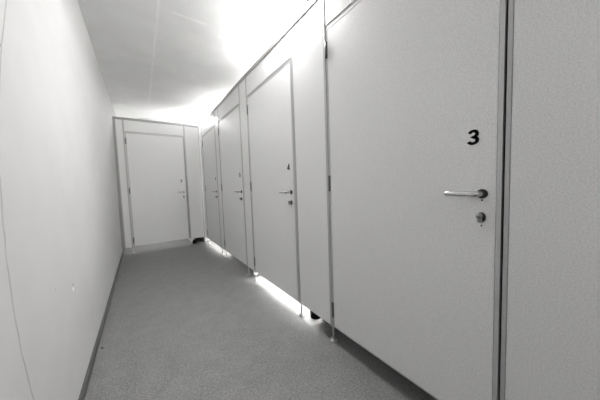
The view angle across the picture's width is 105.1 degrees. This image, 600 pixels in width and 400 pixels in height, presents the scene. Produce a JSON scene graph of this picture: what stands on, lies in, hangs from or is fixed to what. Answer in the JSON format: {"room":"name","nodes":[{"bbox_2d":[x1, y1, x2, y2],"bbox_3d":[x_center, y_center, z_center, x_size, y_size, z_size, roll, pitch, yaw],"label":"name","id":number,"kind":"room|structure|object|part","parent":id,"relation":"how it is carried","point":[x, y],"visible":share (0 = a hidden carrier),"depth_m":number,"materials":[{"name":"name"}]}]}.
{"room":"changing room","nodes":[
{"label":"changing room","id":0,"kind":"room"},
{"bbox_2d":[0,0,122,399],"bbox_3d":[-1.577,-0.237,1.515,0.224,2.600,9.100,-4,4,-35],"label":"wall","id":1,"kind":"structure","parent":0,"point":[60,218],"depth_m":1.01,"materials":[{"name":"white paint"}]},
{"bbox_2d":[78,248,124,399],"bbox_3d":[-1.146,1.048,1.201,0.019,0.047,8.010,-4,4,-35],"label":"baseboard","id":2,"kind":"structure","parent":1,"relation":"attached to","point":[82,395],"depth_m":1.62,"materials":[{"name":"grey plastic"}]},
{"bbox_2d":[112,119,125,248],"bbox_3d":[-3.115,-0.260,3.946,0.054,2.218,0.034,-4,4,-35],"label":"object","id":3,"kind":"object","parent":1,"relation":"attached to","point":[114,125],"visible":0.98,"depth_m":3.94,"materials":[{"name":"metal"}]},
{"bbox_2d":[77,0,301,127],"bbox_3d":[-0.381,-1.690,2.287,3.350,0.120,9.300,-4,4,-35],"label":"ceiling","id":4,"kind":"structure","parent":0,"point":[158,60],"depth_m":2.42,"materials":[{"name":"white paint"}]},
{"bbox_2d":[84,238,436,399],"bbox_3d":[-0.288,1.013,2.458,3.350,0.100,9.300,-4,4,-35],"label":"floor","id":5,"kind":"structure","parent":0,"point":[184,321],"depth_m":1.65,"materials":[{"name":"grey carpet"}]},
{"bbox_2d":[122,120,133,253],"bbox_3d":[-3.009,-0.212,4.022,0.057,2.331,0.057,-4,4,-35],"label":"support post","id":6,"kind":"object","parent":5,"relation":"on","point":[122,120],"visible":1,"depth_m":4.00,"materials":[{"name":"metal"}]},
{"bbox_2d":[115,119,131,247],"bbox_3d":[-3.060,-0.265,3.986,0.093,2.218,0.031,-4,4,-35],"label":"partition panel","id":7,"kind":"object","parent":6,"relation":"attached to","point":[119,133],"visible":1,"depth_m":3.97,"materials":[{"name":"white laminate"}]},
{"bbox_2d":[123,120,183,136],"bbox_3d":[-2.658,-1.304,4.223,0.921,0.202,0.030,-4,4,-35],"label":"transom panel","id":8,"kind":"object","parent":6,"relation":"attached to","point":[129,126],"visible":1,"depth_m":4.19,"materials":[{"name":"white laminate"}]},
{"bbox_2d":[112,116,197,127],"bbox_3d":[-2.606,-1.430,4.254,1.347,0.041,0.044,-4,4,-35],"label":"rail","id":9,"kind":"object","parent":6,"relation":"on","point":[113,117],"visible":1,"depth_m":4.18,"materials":[{"name":"metal"}]},
{"bbox_2d":[124,132,189,246],"bbox_3d":[-2.603,-0.198,4.269,0.922,2.002,0.091,-4,4,-35],"label":"door","id":10,"kind":"structure","parent":6,"relation":"attached to","point":[156,169],"depth_m":4.26,"materials":[{"name":"white laminate"}]},
{"bbox_2d":[183,126,191,244],"bbox_3d":[-2.233,-0.273,4.558,0.057,2.331,0.057,-4,4,-35],"label":"support post","id":11,"kind":"object","parent":5,"relation":"on","point":[183,126],"visible":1,"depth_m":4.54,"materials":[{"name":"metal"}]},
{"bbox_2d":[184,126,203,238],"bbox_3d":[-2.126,-0.338,4.630,0.243,2.218,0.031,-4,4,-35],"label":"partition panel","id":12,"kind":"object","parent":11,"relation":"attached to","point":[191,133],"visible":1,"depth_m":4.62,"materials":[{"name":"white laminate"}]},
{"bbox_2d":[198,128,206,241],"bbox_3d":[-2.014,-0.290,4.714,0.057,2.331,0.057,-4,4,-35],"label":"support post","id":13,"kind":"object","parent":5,"relation":"on","point":[198,128],"visible":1,"depth_m":4.69,"materials":[{"name":"metal"}]},
{"bbox_2d":[201,126,210,243],"bbox_3d":[-1.859,-0.284,4.532,0.057,2.331,0.057,-4,4,-35],"label":"support post","id":14,"kind":"object","parent":5,"relation":"on","point":[201,126],"visible":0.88,"depth_m":4.52,"materials":[{"name":"metal"}]},
{"bbox_2d":[199,126,207,237],"bbox_3d":[-1.920,-0.344,4.617,0.031,2.218,0.189,-4,4,-35],"label":"partition panel","id":15,"kind":"object","parent":14,"relation":"attached to","point":[201,149],"visible":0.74,"depth_m":4.61,"materials":[{"name":"white laminate"}]},
{"bbox_2d":[202,127,220,246],"bbox_3d":[-1.619,-0.212,4.141,0.091,1.996,0.897,-4,4,-35],"label":"door","id":16,"kind":"structure","parent":14,"relation":"attached to","point":[208,140],"depth_m":4.11,"materials":[{"name":"white laminate"}]},
{"bbox_2d":[213,112,223,254],"bbox_3d":[-1.335,-0.254,3.776,0.057,2.331,0.057,-4,4,-35],"label":"support post","id":17,"kind":"object","parent":5,"relation":"on","point":[213,112],"visible":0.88,"depth_m":3.77,"materials":[{"name":"metal"}]},
{"bbox_2d":[217,109,227,257],"bbox_3d":[-1.220,-0.247,3.611,0.057,2.331,0.057,-4,4,-35],"label":"support post","id":18,"kind":"object","parent":5,"relation":"on","point":[226,256],"visible":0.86,"depth_m":3.59,"materials":[{"name":"metal"}]},
{"bbox_2d":[214,109,224,249],"bbox_3d":[-1.278,-0.307,3.691,0.031,2.218,0.178,-4,4,-35],"label":"partition panel","id":19,"kind":"object","parent":18,"relation":"attached to","point":[215,111],"visible":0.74,"depth_m":3.68,"materials":[{"name":"white laminate"}]},
{"bbox_2d":[218,105,246,264],"bbox_3d":[-0.975,-0.175,3.212,0.091,1.996,0.914,-4,4,-35],"label":"door","id":20,"kind":"structure","parent":18,"relation":"attached to","point":[229,134],"depth_m":3.16,"materials":[{"name":"white laminate"}]},
{"bbox_2d":[238,85,250,274],"bbox_3d":[-0.686,-0.217,2.841,0.057,2.331,0.057,-4,4,-35],"label":"support post","id":21,"kind":"object","parent":5,"relation":"on","point":[238,85],"visible":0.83,"depth_m":2.83,"materials":[{"name":"metal"}]},
{"bbox_2d":[217,86,238,121],"bbox_3d":[-0.988,-1.286,3.159,0.030,0.218,0.913,-4,4,-35],"label":"transom panel","id":22,"kind":"object","parent":21,"relation":"attached to","point":[231,102],"visible":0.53,"depth_m":3.09,"materials":[{"name":"white laminate"}]},
{"bbox_2d":[245,77,258,280],"bbox_3d":[-0.560,-0.209,2.659,0.057,2.331,0.057,-4,4,-35],"label":"support post","id":23,"kind":"object","parent":5,"relation":"on","point":[255,279],"visible":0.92,"depth_m":2.64,"materials":[{"name":"metal"}]},
{"bbox_2d":[239,79,253,269],"bbox_3d":[-0.624,-0.269,2.747,0.031,2.218,0.197,-4,4,-35],"label":"partition panel","id":24,"kind":"object","parent":23,"relation":"attached to","point":[242,92],"visible":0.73,"depth_m":2.74,"materials":[{"name":"white laminate"}]},
{"bbox_2d":[247,60,298,301],"bbox_3d":[-0.314,-0.137,2.259,0.091,1.996,0.919,-4,4,-35],"label":"door","id":25,"kind":"structure","parent":23,"relation":"attached to","point":[269,107],"depth_m":2.18,"materials":[{"name":"white laminate"}]},
{"bbox_2d":[290,29,304,316],"bbox_3d":[-0.024,-0.179,1.886,0.057,2.331,0.057,-4,4,-35],"label":"support post","id":26,"kind":"object","parent":5,"relation":"on","point":[301,314],"visible":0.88,"depth_m":1.87,"materials":[{"name":"metal"}]},
{"bbox_2d":[246,30,290,96],"bbox_3d":[-0.327,-1.248,2.206,0.030,0.218,0.918,-4,4,-35],"label":"transom panel","id":27,"kind":"object","parent":26,"relation":"attached to","point":[279,55],"visible":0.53,"depth_m":2.10,"materials":[{"name":"white laminate"}]},
{"bbox_2d":[310,311,319,319],"bbox_3d":[0.130,0.928,1.931,0.088,0.107,0.088,-4,4,-35],"label":"door stop","id":28,"kind":"object","parent":5,"relation":"on","point":[313,315],"visible":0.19,"depth_m":1.90,"materials":[{"name":"black rubber"}]},
{"bbox_2d":[322,0,336,341],"bbox_3d":[0.199,-0.166,1.565,0.057,2.331,0.057,-4,4,-35],"label":"support post","id":29,"kind":"object","parent":5,"relation":"on","point":[333,338],"visible":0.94,"depth_m":1.55,"materials":[{"name":"metal"}]},
{"bbox_2d":[291,0,329,323],"bbox_3d":[0.086,-0.228,1.723,0.031,2.218,0.366,-4,4,-35],"label":"partition panel","id":30,"kind":"object","parent":29,"relation":"attached to","point":[307,34],"visible":0.8,"depth_m":1.69,"materials":[{"name":"white laminate"}]},
{"bbox_3d":[0.238,0.985,1.639,0.057,0.022,0.057,-4,4,-35],"label":"foot plate","id":31,"kind":"part","parent":29,"relation":"part of","materials":[{"name":"silver metal"}]},
{"bbox_2d":[324,0,508,399],"bbox_3d":[0.443,-0.094,1.168,0.091,1.996,0.911,-4,4,-35],"label":"door","id":32,"kind":"structure","parent":29,"relation":"attached to","point":[417,89],"depth_m":1.04,"materials":[{"name":"white laminate"}]},
{"bbox_3d":[0.626,-0.024,0.881,0.057,0.023,0.119,-4,4,-35],"label":"door handle","id":33,"kind":"part","parent":32,"relation":"part of","materials":[{"name":"silver metal"}]},
{"bbox_2d":[500,0,514,399],"bbox_3d":[0.729,-0.136,0.801,0.057,2.331,0.057,-4,4,-35],"label":"support post","id":34,"kind":"object","parent":5,"relation":"on","point":[511,2],"visible":0.83,"depth_m":0.80,"materials":[{"name":"metal"}]},
{"bbox_2d":[199,0,316,126],"bbox_3d":[0.064,-1.354,1.628,0.044,0.041,7.310,-4,4,-35],"label":"rail","id":35,"kind":"object","parent":34,"relation":"on","point":[309,5],"visible":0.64,"depth_m":2.07,"materials":[{"name":"metal"}]},
{"bbox_2d":[201,113,213,136],"bbox_3d":[-1.632,-1.323,4.088,0.030,0.218,0.896,-4,4,-35],"label":"transom panel","id":36,"kind":"object","parent":35,"relation":"attached to","point":[208,124],"visible":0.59,"depth_m":4.02,"materials":[{"name":"white laminate"}]},
{"bbox_2d":[324,0,357,28],"bbox_3d":[0.430,-1.204,1.115,0.030,0.218,0.910,-4,4,-35],"label":"transom panel","id":37,"kind":"object","parent":34,"relation":"attached to","point":[334,9],"visible":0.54,"depth_m":1.41,"materials":[{"name":"white laminate"}]},
{"bbox_2d":[505,0,599,399],"bbox_3d":[1.455,-0.150,-0.251,0.031,2.218,2.539,-4,4,-35],"label":"partition panel","id":38,"kind":"object","parent":34,"relation":"attached to","point":[553,339],"visible":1,"depth_m":0.71,"materials":[{"name":"white laminate"}]}
]}

